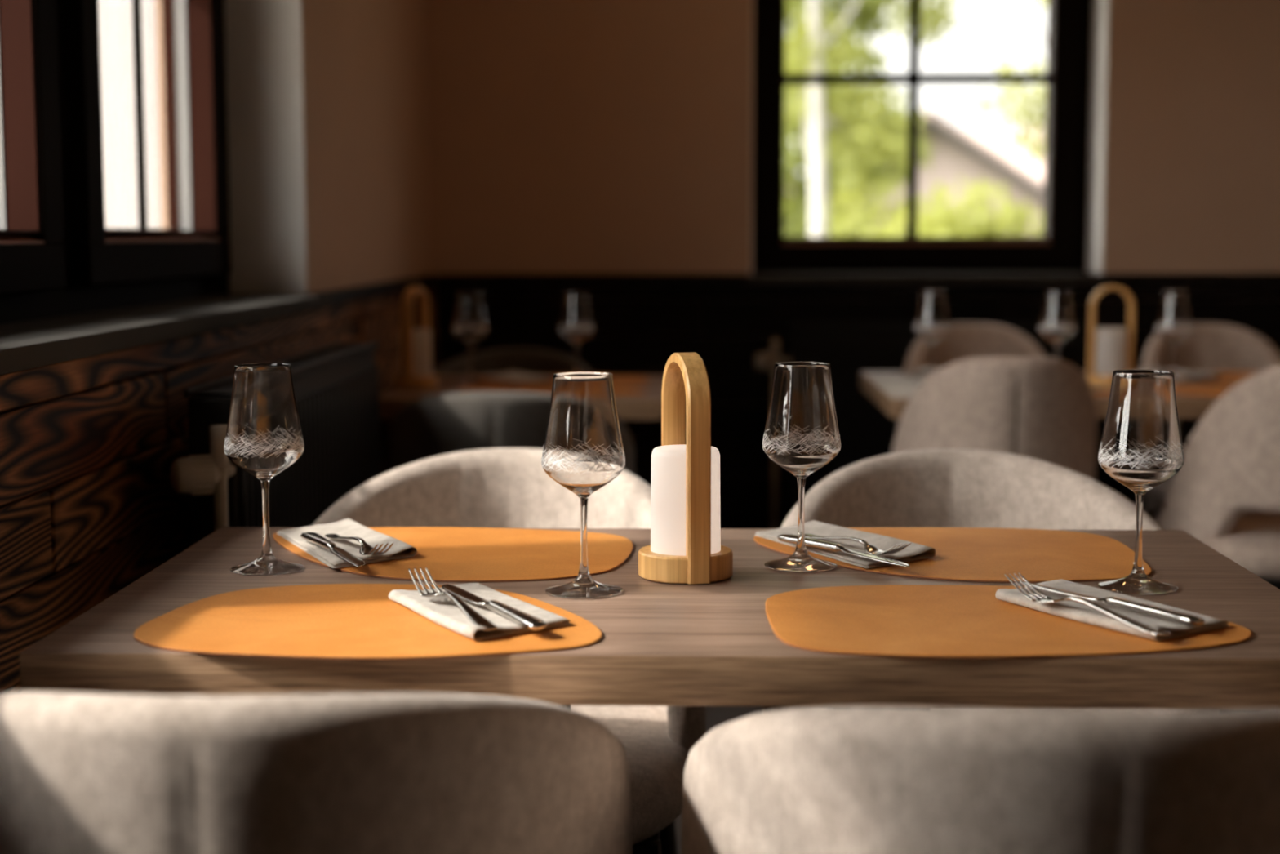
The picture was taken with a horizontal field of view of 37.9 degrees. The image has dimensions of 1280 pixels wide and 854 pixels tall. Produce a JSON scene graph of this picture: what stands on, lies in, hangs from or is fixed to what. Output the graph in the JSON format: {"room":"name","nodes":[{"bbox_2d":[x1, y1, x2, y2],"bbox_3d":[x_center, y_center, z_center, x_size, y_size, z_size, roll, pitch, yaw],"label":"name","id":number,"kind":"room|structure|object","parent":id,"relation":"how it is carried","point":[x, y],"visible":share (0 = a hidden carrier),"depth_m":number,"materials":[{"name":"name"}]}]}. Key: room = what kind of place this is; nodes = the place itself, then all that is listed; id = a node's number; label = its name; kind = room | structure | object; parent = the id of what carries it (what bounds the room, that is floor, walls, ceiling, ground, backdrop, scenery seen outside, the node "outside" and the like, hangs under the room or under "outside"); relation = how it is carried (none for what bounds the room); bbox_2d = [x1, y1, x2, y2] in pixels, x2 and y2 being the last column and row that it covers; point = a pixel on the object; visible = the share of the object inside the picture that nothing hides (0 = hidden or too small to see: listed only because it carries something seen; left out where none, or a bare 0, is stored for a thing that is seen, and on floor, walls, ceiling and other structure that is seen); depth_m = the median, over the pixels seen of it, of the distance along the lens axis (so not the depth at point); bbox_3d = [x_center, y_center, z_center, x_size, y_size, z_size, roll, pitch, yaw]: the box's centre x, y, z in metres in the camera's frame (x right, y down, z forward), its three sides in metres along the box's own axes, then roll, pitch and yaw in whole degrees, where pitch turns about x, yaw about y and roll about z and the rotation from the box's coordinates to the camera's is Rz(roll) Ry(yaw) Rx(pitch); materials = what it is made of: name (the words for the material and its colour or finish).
{"room":"restaurant dining room","nodes":[
{"label":"restaurant dining room","id":0,"kind":"room"},
{"bbox_2d":[0,0,436,692],"bbox_3d":[-0.899,-0.392,1.293,0.325,2.750,9.200,0,6,2],"label":"wall","id":1,"kind":"structure","parent":0,"point":[90,506],"depth_m":2.90,"materials":[{"name":"dark wood panelling"},{"name":"brown paint"}]},
{"bbox_2d":[0,0,331,374],"bbox_3d":[-0.822,-0.700,2.265,0.280,1.229,3.056,0,6,2],"label":"window","id":2,"kind":"structure","parent":1,"relation":"in","point":[73,286],"depth_m":2.86,"materials":[{"name":"black wood"}]},
{"bbox_2d":[224,0,307,293],"bbox_3d":[-0.812,-0.715,2.263,0.160,1.210,3.060,0,6,2],"label":"window reveal","id":3,"kind":"structure","parent":1,"relation":"attached to","point":[264,37],"depth_m":3.81,"materials":[{"name":"white paint"}]},
{"bbox_2d":[311,274,439,305],"bbox_3d":[-0.640,-0.351,4.710,0.030,0.028,1.739,0,6,2],"label":"trim","id":4,"kind":"structure","parent":1,"relation":"attached to","point":[338,296],"depth_m":4.51,"materials":[{"name":"black wood"}]},
{"bbox_2d":[675,706,762,853],"bbox_3d":[1.940,1.029,1.357,5.400,0.100,9.200,0,6,2],"label":"floor","id":5,"kind":"structure","parent":0,"point":[716,716],"depth_m":4.33,"materials":[{"name":"grey tile"}]},
{"bbox_2d":[169,342,380,545],"bbox_3d":[-0.571,0.336,3.104,0.084,0.885,1.212,0,6,2],"label":"radiator","id":6,"kind":"object","parent":5,"relation":"on","point":[336,386],"visible":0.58,"depth_m":2.99,"materials":[{"name":"black metal"}]},
{"bbox_2d":[183,342,377,398],"bbox_3d":[-0.569,-0.103,3.104,0.078,0.012,1.120,0,6,2],"label":"grille","id":7,"kind":"object","parent":6,"relation":"attached to","point":[309,366],"depth_m":3.15,"materials":[{"name":"black paint"}]},
{"bbox_2d":[0,690,632,853],"bbox_3d":[-0.296,0.549,1.664,0.575,0.802,0.722,0,6,2],"label":"dining chair","id":8,"kind":"object","parent":5,"relation":"on","point":[81,772],"visible":1,"depth_m":1.31,"materials":[{"name":"fabric"}]},
{"bbox_2d":[311,448,706,853],"bbox_3d":[-0.196,0.465,2.469,0.569,0.802,0.721,0,6,2],"label":"dining chair","id":9,"kind":"object","parent":5,"relation":"on","point":[490,487],"visible":0.23,"depth_m":2.65,"materials":[{"name":"fabric"}]},
{"bbox_2d":[389,391,634,474],"bbox_3d":[-0.285,0.292,4.127,0.541,0.802,0.722,0,6,2],"label":"dining chair","id":10,"kind":"object","parent":5,"relation":"on","point":[442,424],"visible":0.24,"depth_m":3.76,"materials":[{"name":"grey fabric"}]},
{"bbox_2d":[432,347,591,374],"bbox_3d":[-0.346,0.216,4.857,0.541,0.802,0.722,0,6,2],"label":"dining chair","id":11,"kind":"object","parent":5,"relation":"on","point":[524,360],"visible":0.12,"depth_m":5.10,"materials":[{"name":"grey fabric"}]},
{"bbox_2d":[379,374,662,419],"bbox_3d":[-0.264,0.275,4.523,0.645,0.750,0.720,0,6,2],"label":"dining table","id":12,"kind":"object","parent":5,"relation":"on","point":[648,406],"visible":0.16,"depth_m":4.17,"materials":[{"name":"brown wood"}]},
{"bbox_2d":[395,286,438,388],"bbox_3d":[-0.533,-0.215,4.439,0.101,0.240,0.105,2,6,20],"label":"lantern","id":13,"kind":"object","parent":12,"relation":"on","point":[416,369],"visible":1,"depth_m":4.41,"materials":[{"name":"brown wood"}]},
{"bbox_2d":[452,291,488,385],"bbox_3d":[-0.411,-0.215,4.516,0.087,0.224,0.087,1,6,13],"label":"wine glass","id":14,"kind":"object","parent":12,"relation":"on","point":[469,323],"visible":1,"depth_m":4.48,"materials":[{"name":"clear glass"}]},
{"bbox_2d":[452,291,488,344],"bbox_3d":[-0.411,-0.263,4.511,0.086,0.127,0.086,0,6,2],"label":"bowl","id":15,"kind":"object","parent":14,"relation":"on","point":[469,323],"depth_m":4.48,"materials":[{"name":"clear glass"}]},
{"bbox_2d":[457,384,647,395],"bbox_3d":[-0.202,-0.084,4.327,0.442,0.003,0.326,0,6,2],"label":"placemat","id":16,"kind":"object","parent":12,"relation":"on","point":[619,391],"visible":0.52,"depth_m":4.36,"materials":[{"name":"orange leather"}]},
{"bbox_2d":[477,374,648,386],"bbox_3d":[-0.196,-0.114,4.622,0.433,0.003,0.354,0,6,2],"label":"placemat","id":17,"kind":"object","parent":12,"relation":"on","point":[618,380],"visible":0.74,"depth_m":4.58,"materials":[{"name":"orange leather"}]},
{"bbox_2d":[480,370,552,383],"bbox_3d":[-0.313,-0.125,4.648,0.113,0.012,0.264,-3,7,-28],"label":"napkin","id":18,"kind":"object","parent":17,"relation":"on","point":[515,377],"visible":1,"depth_m":4.61,"materials":[{"name":"fabric"}]},
{"bbox_2d":[559,291,594,371],"bbox_3d":[-0.153,-0.215,4.509,0.087,0.224,0.087,-4,7,-30],"label":"wine glass","id":19,"kind":"object","parent":17,"relation":"on","point":[576,325],"visible":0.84,"depth_m":4.47,"materials":[{"name":"clear glass"}]},
{"bbox_2d":[559,291,594,344],"bbox_3d":[-0.153,-0.263,4.504,0.086,0.127,0.086,0,6,2],"label":"bowl","id":20,"kind":"object","parent":19,"relation":"on","point":[576,325],"depth_m":4.47,"materials":[{"name":"clear glass"}]},
{"bbox_2d":[19,527,1279,709],"bbox_3d":[0.063,0.536,2.015,1.200,0.750,0.703,0,6,2],"label":"dining table","id":21,"kind":"object","parent":5,"relation":"on","point":[713,643],"visible":0.56,"depth_m":1.64,"materials":[{"name":"brown wood"}]},
{"bbox_2d":[223,363,304,575],"bbox_3d":[-0.409,0.044,2.034,0.087,0.224,0.087,0,6,2],"label":"wine glass","id":22,"kind":"object","parent":21,"relation":"on","point":[264,437],"visible":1,"depth_m":2.00,"materials":[{"name":"clear glass"}]},
{"bbox_2d":[223,363,304,481],"bbox_3d":[-0.409,-0.004,2.029,0.086,0.127,0.086,0,6,2],"label":"bowl","id":23,"kind":"object","parent":22,"relation":"on","point":[264,437],"depth_m":2.00,"materials":[{"name":"clear glass"}]},
{"bbox_2d":[133,583,602,659],"bbox_3d":[-0.249,0.182,1.781,0.434,0.003,0.336,0,6,2],"label":"placemat","id":24,"kind":"object","parent":21,"relation":"on","point":[351,621],"visible":0.94,"depth_m":1.72,"materials":[{"name":"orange leather"}]},
{"bbox_2d":[388,582,572,640],"bbox_3d":[-0.159,0.172,1.797,0.113,0.012,0.246,-3,7,-28],"label":"napkin","id":25,"kind":"object","parent":24,"relation":"on","point":[442,611],"visible":0.81,"depth_m":1.76,"materials":[{"name":"fabric"}]},
{"bbox_2d":[408,566,497,630],"bbox_3d":[-0.177,0.161,1.761,0.024,0.025,0.201,-3,7,-26],"label":"fork","id":26,"kind":"object","parent":25,"relation":"on","point":[475,618],"visible":1,"depth_m":1.75,"materials":[{"name":"silver metal"}]},
{"bbox_2d":[441,583,546,629],"bbox_3d":[-0.144,0.167,1.770,0.020,0.009,0.225,-3,7,-29],"label":"knife","id":27,"kind":"object","parent":25,"relation":"on","point":[527,620],"visible":1,"depth_m":1.73,"materials":[{"name":"silver metal"}]},
{"bbox_2d":[272,526,633,582],"bbox_3d":[-0.230,0.144,2.146,0.442,0.003,0.353,0,6,2],"label":"placemat","id":28,"kind":"object","parent":21,"relation":"on","point":[450,554],"visible":0.83,"depth_m":2.12,"materials":[{"name":"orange leather"}]},
{"bbox_2d":[276,518,417,568],"bbox_3d":[-0.347,0.133,2.177,0.110,0.012,0.280,-3,7,-26],"label":"napkin","id":29,"kind":"object","parent":28,"relation":"on","point":[345,527],"visible":0.77,"depth_m":2.16,"materials":[{"name":"fabric"}]},
{"bbox_2d":[300,532,364,566],"bbox_3d":[-0.343,0.136,2.087,0.020,0.009,0.225,-3,7,-26],"label":"knife","id":30,"kind":"object","parent":29,"relation":"on","point":[315,538],"visible":1,"depth_m":2.09,"materials":[{"name":"silver metal"}]},
{"bbox_2d":[324,533,393,555],"bbox_3d":[-0.321,0.127,2.111,0.024,0.019,0.202,-3,6,-27],"label":"fork","id":31,"kind":"object","parent":29,"relation":"on","point":[365,549],"visible":1,"depth_m":2.08,"materials":[{"name":"silver metal"}]},
{"bbox_2d":[541,371,625,598],"bbox_3d":[-0.058,0.057,1.903,0.087,0.224,0.087,-2,6,-17],"label":"wine glass","id":32,"kind":"object","parent":21,"relation":"on","point":[583,452],"visible":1,"depth_m":1.87,"materials":[{"name":"clear glass"}]},
{"bbox_2d":[541,371,625,497],"bbox_3d":[-0.058,0.009,1.898,0.086,0.127,0.086,0,6,2],"label":"bowl","id":33,"kind":"object","parent":32,"relation":"on","point":[583,452],"depth_m":1.87,"materials":[{"name":"clear glass"}]},
{"bbox_2d":[638,352,733,584],"bbox_3d":[0.049,0.040,1.991,0.101,0.240,0.105,-2,6,-15],"label":"lantern","id":34,"kind":"object","parent":21,"relation":"on","point":[686,547],"visible":1,"depth_m":1.96,"materials":[{"name":"brown wood"}]},
{"bbox_2d":[762,361,840,572],"bbox_3d":[0.177,0.042,2.048,0.087,0.224,0.087,-3,7,-24],"label":"wine glass","id":35,"kind":"object","parent":21,"relation":"on","point":[802,436],"visible":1,"depth_m":2.01,"materials":[{"name":"clear glass"}]},
{"bbox_2d":[762,361,840,479],"bbox_3d":[0.177,-0.006,2.043,0.086,0.127,0.086,0,6,2],"label":"bowl","id":36,"kind":"object","parent":35,"relation":"on","point":[802,436],"depth_m":2.01,"materials":[{"name":"clear glass"}]},
{"bbox_2d":[753,527,1151,582],"bbox_3d":[0.350,0.144,2.138,0.433,0.003,0.354,0,6,2],"label":"placemat","id":37,"kind":"object","parent":21,"relation":"on","point":[975,554],"visible":0.7,"depth_m":2.11,"materials":[{"name":"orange leather"}]},
{"bbox_2d":[754,520,935,568],"bbox_3d":[0.234,0.133,2.165,0.111,0.012,0.267,-3,7,-27],"label":"napkin","id":38,"kind":"object","parent":37,"relation":"on","point":[914,551],"visible":0.66,"depth_m":2.14,"materials":[{"name":"fabric"}]},
{"bbox_2d":[777,533,910,566],"bbox_3d":[0.227,0.136,2.072,0.020,0.009,0.225,-4,7,-34],"label":"knife","id":39,"kind":"object","parent":38,"relation":"on","point":[789,538],"visible":0.98,"depth_m":2.08,"materials":[{"name":"silver metal"}]},
{"bbox_2d":[804,533,911,555],"bbox_3d":[0.240,0.127,2.104,0.024,0.019,0.202,-3,6,-27],"label":"fork","id":40,"kind":"object","parent":38,"relation":"on","point":[869,548],"visible":0.96,"depth_m":2.07,"materials":[{"name":"silver metal"}]},
{"bbox_2d":[765,584,1251,658],"bbox_3d":[0.342,0.182,1.773,0.442,0.003,0.326,0,6,2],"label":"placemat","id":41,"kind":"object","parent":21,"relation":"on","point":[951,621],"visible":0.87,"depth_m":1.72,"materials":[{"name":"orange leather"}]},
{"bbox_2d":[995,578,1230,640],"bbox_3d":[0.448,0.171,1.802,0.128,0.012,0.265,-3,7,-28],"label":"napkin","id":42,"kind":"object","parent":41,"relation":"on","point":[1070,609],"visible":0.79,"depth_m":1.76,"materials":[{"name":"fabric"}]},
{"bbox_2d":[1004,572,1170,635],"bbox_3d":[0.414,0.163,1.730,0.024,0.025,0.201,-4,7,-31],"label":"fork","id":43,"kind":"object","parent":42,"relation":"on","point":[1045,599],"visible":1,"depth_m":1.73,"materials":[{"name":"silver metal"}]},
{"bbox_2d":[1018,581,1204,625],"bbox_3d":[0.442,0.166,1.777,0.020,0.011,0.225,-4,7,-36],"label":"knife","id":44,"kind":"object","parent":42,"relation":"on","point":[1179,616],"visible":0.88,"depth_m":1.74,"materials":[{"name":"silver metal"}]},
{"bbox_2d":[1097,368,1184,594],"bbox_3d":[0.515,0.055,1.919,0.087,0.224,0.087,-2,6,-15],"label":"wine glass","id":45,"kind":"object","parent":21,"relation":"on","point":[1141,446],"visible":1,"depth_m":1.89,"materials":[{"name":"clear glass"}]},
{"bbox_2d":[1097,368,1184,494],"bbox_3d":[0.515,0.006,1.914,0.086,0.127,0.086,0,6,2],"label":"bowl","id":46,"kind":"object","parent":45,"relation":"on","point":[1141,446],"depth_m":1.88,"materials":[{"name":"clear glass"}]},
{"bbox_2d":[754,322,1100,528],"bbox_3d":[0.840,0.109,5.514,1.008,0.830,0.110,0,6,2],"label":"radiator","id":47,"kind":"object","parent":5,"relation":"on","point":[866,431],"visible":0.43,"depth_m":5.47,"materials":[{"name":"black paint"}]},
{"bbox_2d":[789,322,1100,328],"bbox_3d":[0.893,-0.299,5.486,0.900,0.012,0.078,0,6,2],"label":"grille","id":48,"kind":"object","parent":47,"relation":"attached to","point":[793,325],"depth_m":5.45,"materials":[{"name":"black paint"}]},
{"bbox_2d":[897,323,1045,426],"bbox_3d":[0.924,0.166,5.018,0.469,0.862,0.647,0,6,2],"label":"dining chair","id":49,"kind":"object","parent":5,"relation":"on","point":[963,340],"visible":0.14,"depth_m":5.22,"materials":[{"name":"grey fabric"}]},
{"bbox_2d":[680,706,1279,853],"bbox_3d":[0.323,0.553,1.616,0.575,0.802,0.722,0,6,2],"label":"dining chair","id":50,"kind":"object","parent":5,"relation":"on","point":[827,780],"visible":1,"depth_m":1.25,"materials":[{"name":"fabric"}]},
{"bbox_2d":[762,448,1219,711],"bbox_3d":[0.446,0.466,2.451,0.573,0.802,0.722,0,6,2],"label":"dining chair","id":51,"kind":"object","parent":5,"relation":"on","point":[923,487],"visible":0.19,"depth_m":2.68,"materials":[{"name":"fabric"}]},
{"bbox_2d":[891,356,1096,479],"bbox_3d":[0.790,0.251,4.209,0.469,0.862,0.647,0,6,2],"label":"dining chair","id":52,"kind":"object","parent":5,"relation":"on","point":[1042,408],"visible":0.34,"depth_m":3.90,"materials":[{"name":"grey fabric"}]},
{"bbox_2d":[859,371,1258,709],"bbox_3d":[1.171,0.268,4.560,1.200,0.750,0.800,0,6,2],"label":"dining table","id":53,"kind":"object","parent":5,"relation":"on","point":[891,391],"visible":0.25,"depth_m":4.37,"materials":[{"name":"brown wood"}]},
{"bbox_2d":[900,372,928,377],"bbox_3d":[0.898,-0.128,4.730,0.442,0.003,0.353,0,6,2],"label":"placemat","id":54,"kind":"object","parent":53,"relation":"on","point":[900,372],"visible":0.13,"depth_m":4.78,"materials":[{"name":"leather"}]},
{"bbox_2d":[901,367,938,376],"bbox_3d":[0.770,-0.136,4.736,0.111,0.011,0.266,-3,7,-27],"label":"napkin","id":55,"kind":"object","parent":54,"relation":"on","point":[912,372],"visible":0.21,"depth_m":4.79,"materials":[{"name":"fabric"}]},
{"bbox_2d":[914,369,936,373],"bbox_3d":[0.764,-0.134,4.644,0.020,0.009,0.225,-4,7,-34],"label":"knife","id":56,"kind":"object","parent":55,"relation":"on","point":[915,371],"visible":0.24,"depth_m":4.70,"materials":[{"name":"silver metal"}]},
{"bbox_2d":[914,290,950,385],"bbox_3d":[0.705,-0.215,4.493,0.087,0.224,0.087,-3,6,-23],"label":"wine glass","id":57,"kind":"object","parent":53,"relation":"on","point":[932,324],"visible":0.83,"depth_m":4.46,"materials":[{"name":"clear glass"}]},
{"bbox_2d":[914,290,950,344],"bbox_3d":[0.705,-0.263,4.488,0.086,0.127,0.086,0,6,2],"label":"bowl","id":58,"kind":"object","parent":57,"relation":"on","point":[932,323],"depth_m":4.46,"materials":[{"name":"clear glass"}]},
{"bbox_2d":[1039,290,1075,358],"bbox_3d":[1.001,-0.213,4.474,0.087,0.224,0.087,0,6,4],"label":"wine glass","id":59,"kind":"object","parent":53,"relation":"on","point":[1057,323],"visible":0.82,"depth_m":4.44,"materials":[{"name":"clear glass"}]},
{"bbox_2d":[1092,390,1110,396],"bbox_3d":[0.876,-0.083,4.305,0.434,0.003,0.336,0,6,2],"label":"placemat","id":60,"kind":"object","parent":53,"relation":"on","point":[1104,393],"visible":0.06,"depth_m":4.21,"materials":[{"name":"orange leather"}]},
{"bbox_2d":[1091,387,1103,392],"bbox_3d":[0.967,-0.093,4.321,0.114,0.012,0.246,-3,7,-28],"label":"napkin","id":61,"kind":"object","parent":60,"relation":"on","point":[1093,389],"visible":0.07,"depth_m":4.25,"materials":[{"name":"fabric"}]},
{"bbox_2d":[1087,284,1134,386],"bbox_3d":[1.122,-0.218,4.440,0.105,0.240,0.101,0,6,-1],"label":"lantern","id":62,"kind":"object","parent":53,"relation":"on","point":[1109,353],"visible":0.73,"depth_m":4.42,"materials":[{"name":"brown wood"}]},
{"bbox_2d":[1155,290,1192,385],"bbox_3d":[1.278,-0.213,4.466,0.087,0.224,0.087,5,8,41],"label":"wine glass","id":63,"kind":"object","parent":53,"relation":"on","point":[1174,323],"visible":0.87,"depth_m":4.43,"materials":[{"name":"clear glass"}]},
{"bbox_2d":[1155,290,1192,344],"bbox_3d":[1.278,-0.261,4.461,0.086,0.127,0.086,0,6,2],"label":"bowl","id":64,"kind":"object","parent":63,"relation":"on","point":[1174,323],"depth_m":4.43,"materials":[{"name":"clear glass"}]},
{"bbox_2d":[1174,384,1235,396],"bbox_3d":[1.438,-0.084,4.298,0.442,0.003,0.326,0,6,2],"label":"placemat","id":65,"kind":"object","parent":53,"relation":"on","point":[1197,390],"visible":0.34,"depth_m":4.31,"materials":[{"name":"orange leather"}]},
{"bbox_2d":[1175,371,1257,382],"bbox_3d":[1.467,-0.125,4.692,0.433,0.003,0.354,0,6,2],"label":"placemat","id":66,"kind":"object","parent":53,"relation":"on","point":[1225,376],"visible":0.29,"depth_m":4.64,"materials":[{"name":"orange leather"}]},
{"bbox_2d":[1144,368,1220,380],"bbox_3d":[1.350,-0.136,4.719,0.110,0.011,0.267,-3,7,-27],"label":"napkin","id":67,"kind":"object","parent":66,"relation":"on","point":[1217,375],"visible":0.41,"depth_m":4.64,"materials":[{"name":"fabric"}]},
{"bbox_2d":[1173,369,1213,375],"bbox_3d":[1.357,-0.141,4.659,0.024,0.019,0.202,-3,7,-27],"label":"fork","id":68,"kind":"object","parent":67,"relation":"on","point":[1191,372],"visible":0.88,"depth_m":4.62,"materials":[{"name":"silver metal"}]},
{"bbox_2d":[1173,371,1216,377],"bbox_3d":[1.343,-0.133,4.626,0.020,0.009,0.225,-4,7,-34],"label":"knife","id":69,"kind":"object","parent":67,"relation":"on","point":[1175,372],"visible":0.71,"depth_m":4.61,"materials":[{"name":"silver metal"}]},
{"bbox_2d":[1141,323,1279,515],"bbox_3d":[1.569,0.167,4.999,0.469,0.862,0.647,0,6,2],"label":"dining chair","id":70,"kind":"object","parent":5,"relation":"on","point":[1217,347],"visible":0.27,"depth_m":5.19,"materials":[{"name":"grey fabric"}]},
{"bbox_2d":[1152,364,1279,710],"bbox_3d":[1.382,0.265,4.069,0.469,0.862,0.647,-1,6,-5],"label":"dining chair","id":71,"kind":"object","parent":5,"relation":"on","point":[1225,493],"visible":0.7,"depth_m":3.86,"materials":[{"name":"grey fabric"}]},
{"bbox_2d":[425,0,1279,589],"bbox_3d":[2.069,-0.850,5.620,5.400,2.750,0.326,0,6,2],"label":"wall","id":72,"kind":"structure","parent":0,"point":[565,136],"depth_m":5.54,"materials":[{"name":"beige paint"}]},
{"bbox_2d":[438,274,750,284],"bbox_3d":[-0.148,-0.443,5.579,0.953,0.028,0.025,0,6,2],"label":"trim","id":73,"kind":"structure","parent":72,"relation":"attached to","point":[443,278],"depth_m":5.57,"materials":[{"name":"black wood"}]},
{"bbox_2d":[750,0,1104,283],"bbox_3d":[0.856,-1.053,5.623,1.044,1.229,0.310,0,6,2],"label":"window","id":74,"kind":"structure","parent":72,"relation":"in","point":[1059,255],"depth_m":5.72,"materials":[{"name":"black wood"}]},
{"bbox_2d":[750,0,1109,275],"bbox_3d":[0.856,-1.067,5.602,1.048,1.210,0.210,0,6,2],"label":"window reveal","id":75,"kind":"structure","parent":72,"relation":"attached to","point":[1100,8],"depth_m":5.58,"materials":[{"name":"white paint"}]},
{"bbox_2d":[1104,273,1279,283],"bbox_3d":[3.071,-0.439,5.483,3.387,0.028,0.025,0,6,2],"label":"trim","id":76,"kind":"structure","parent":72,"relation":"attached to","point":[1108,277],"depth_m":5.51,"materials":[{"name":"black wood"}]},
{"bbox_2d":[962,128,1044,182],"bbox_3d":[7.528,-3.916,36.081,8.300,3.700,5.800,0,6,2],"label":"sky","id":77,"kind":"structure","parent":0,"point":[998,140],"depth_m":35.24,"materials":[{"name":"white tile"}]},
{"label":"outside","id":78,"kind":"structure","parent":0,"visible":0},
{"bbox_3d":[5.741,-0.833,24.889,90.000,0.100,110.000,0,6,2],"label":"ground","id":79,"kind":"structure","parent":78,"visible":0},
{"bbox_2d":[97,0,160,228],"bbox_3d":[-2.650,-0.934,6.746,3.100,3.900,0.250,0,6,2],"label":"side wing","id":80,"kind":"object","parent":79,"relation":"on","point":[115,16],"visible":0.02,"depth_m":6.58},
{"bbox_2d":[783,0,937,236],"bbox_3d":[0.826,-3.178,16.906,5.106,6.245,2.761,0,6,2],"label":"leafy tree","id":81,"kind":"object","parent":79,"relation":"on","point":[868,14],"visible":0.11,"depth_m":16.47,"materials":[{"name":"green plant"}]},
{"bbox_2d":[784,0,963,236],"bbox_3d":[1.377,-2.243,13.635,2.471,5.060,1.577,-4,7,-35],"label":"birch tree","id":82,"kind":"object","parent":79,"relation":"on","point":[821,112],"visible":0.55,"depth_m":13.52,"materials":[{"name":"green plant"}]},
{"bbox_2d":[783,107,1043,235],"bbox_3d":[3.805,-2.979,28.666,5.031,3.391,6.560,0,6,2],"label":"house","id":83,"kind":"structure","parent":79,"relation":"on","point":[956,153],"depth_m":25.64,"materials":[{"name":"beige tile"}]},
{"bbox_2d":[866,175,1043,236],"bbox_3d":[2.162,-0.635,12.502,1.513,2.097,1.105,0,6,2],"label":"round shrub","id":84,"kind":"object","parent":79,"relation":"on","point":[940,220],"visible":0.17,"depth_m":12.32,"materials":[{"name":"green plant"}]},
{"bbox_2d":[976,0,1047,167],"bbox_3d":[3.108,-2.135,14.822,1.431,4.592,0.862,2,6,20],"label":"tree","id":85,"kind":"object","parent":79,"relation":"on","point":[1034,148],"visible":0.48,"depth_m":14.68,"materials":[{"name":"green plant"}]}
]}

